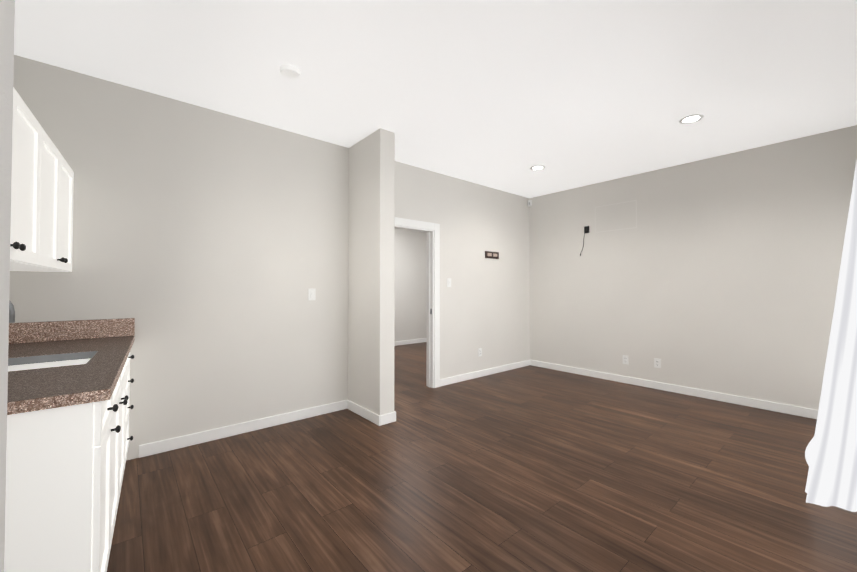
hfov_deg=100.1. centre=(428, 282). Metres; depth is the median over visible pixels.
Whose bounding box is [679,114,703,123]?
recessed light
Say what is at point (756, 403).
baseboard
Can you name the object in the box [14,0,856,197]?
ceiling
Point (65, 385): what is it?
countertop
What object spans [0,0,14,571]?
wall
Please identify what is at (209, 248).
wall
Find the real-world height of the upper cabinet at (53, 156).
0.690 m
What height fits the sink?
0.178 m
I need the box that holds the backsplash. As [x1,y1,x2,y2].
[16,318,134,343]
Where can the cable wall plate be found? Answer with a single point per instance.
(586, 229)
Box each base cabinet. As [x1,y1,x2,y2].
[4,368,133,571]
[124,355,133,367]
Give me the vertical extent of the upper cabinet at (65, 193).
0.690 m
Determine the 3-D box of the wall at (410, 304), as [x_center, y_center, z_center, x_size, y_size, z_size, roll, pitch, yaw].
[-1.380,0.000,7.443,5.940,2.755,0.120,1,-1,-40]
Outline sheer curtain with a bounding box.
[805,159,856,511]
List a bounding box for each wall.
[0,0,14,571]
[9,55,529,460]
[348,128,394,415]
[394,229,426,341]
[529,125,856,409]
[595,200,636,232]
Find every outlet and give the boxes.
[478,348,481,356]
[623,355,628,364]
[654,358,660,367]
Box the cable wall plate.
[580,226,588,255]
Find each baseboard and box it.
[139,400,346,457]
[347,400,382,425]
[383,411,395,421]
[394,338,426,345]
[440,360,530,386]
[531,360,817,418]
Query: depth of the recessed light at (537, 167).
4.43 m
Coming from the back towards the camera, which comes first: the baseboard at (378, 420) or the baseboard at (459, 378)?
the baseboard at (459, 378)
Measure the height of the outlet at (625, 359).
0.116 m
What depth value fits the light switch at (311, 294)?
3.53 m
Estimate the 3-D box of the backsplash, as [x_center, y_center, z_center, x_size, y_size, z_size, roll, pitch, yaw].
[-2.411,0.322,2.452,0.626,0.130,0.022,1,-1,-40]
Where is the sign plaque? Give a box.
[485,251,498,258]
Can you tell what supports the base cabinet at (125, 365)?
on the floor
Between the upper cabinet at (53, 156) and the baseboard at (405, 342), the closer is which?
the upper cabinet at (53, 156)
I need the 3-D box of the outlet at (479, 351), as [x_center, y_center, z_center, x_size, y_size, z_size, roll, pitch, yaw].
[0.734,0.988,5.112,0.072,0.116,0.008,1,-1,-40]
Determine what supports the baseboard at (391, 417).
attached to the wall at (371, 244)
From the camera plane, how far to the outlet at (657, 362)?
4.49 m
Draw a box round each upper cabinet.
[10,87,45,266]
[10,134,61,270]
[10,156,73,271]
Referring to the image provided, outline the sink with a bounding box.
[8,348,99,371]
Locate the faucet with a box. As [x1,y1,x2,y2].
[8,300,15,359]
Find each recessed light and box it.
[530,165,544,170]
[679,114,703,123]
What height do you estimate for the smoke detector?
0.031 m
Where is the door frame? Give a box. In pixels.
[395,217,439,387]
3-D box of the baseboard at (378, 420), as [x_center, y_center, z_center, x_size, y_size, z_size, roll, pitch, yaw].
[-0.643,1.268,3.519,0.013,0.092,0.613,1,-1,-40]
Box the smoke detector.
[280,64,300,78]
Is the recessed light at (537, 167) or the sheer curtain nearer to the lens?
the sheer curtain
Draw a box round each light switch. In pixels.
[308,289,315,299]
[447,278,450,286]
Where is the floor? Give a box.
[107,342,856,571]
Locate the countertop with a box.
[7,336,134,415]
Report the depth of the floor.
2.24 m
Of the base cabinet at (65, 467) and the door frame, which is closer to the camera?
the base cabinet at (65, 467)
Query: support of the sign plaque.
attached to the wall at (209, 248)
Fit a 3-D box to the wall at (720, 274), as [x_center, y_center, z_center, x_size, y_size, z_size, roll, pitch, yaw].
[2.954,-0.047,4.502,0.120,2.755,3.832,1,-1,-40]
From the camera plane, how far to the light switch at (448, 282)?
4.73 m
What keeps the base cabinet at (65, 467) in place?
on the floor
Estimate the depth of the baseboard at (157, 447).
3.07 m
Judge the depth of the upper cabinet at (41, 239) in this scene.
1.62 m
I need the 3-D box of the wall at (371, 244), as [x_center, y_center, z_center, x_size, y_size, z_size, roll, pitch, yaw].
[-0.587,-0.062,3.612,0.165,2.755,0.622,1,-1,-40]

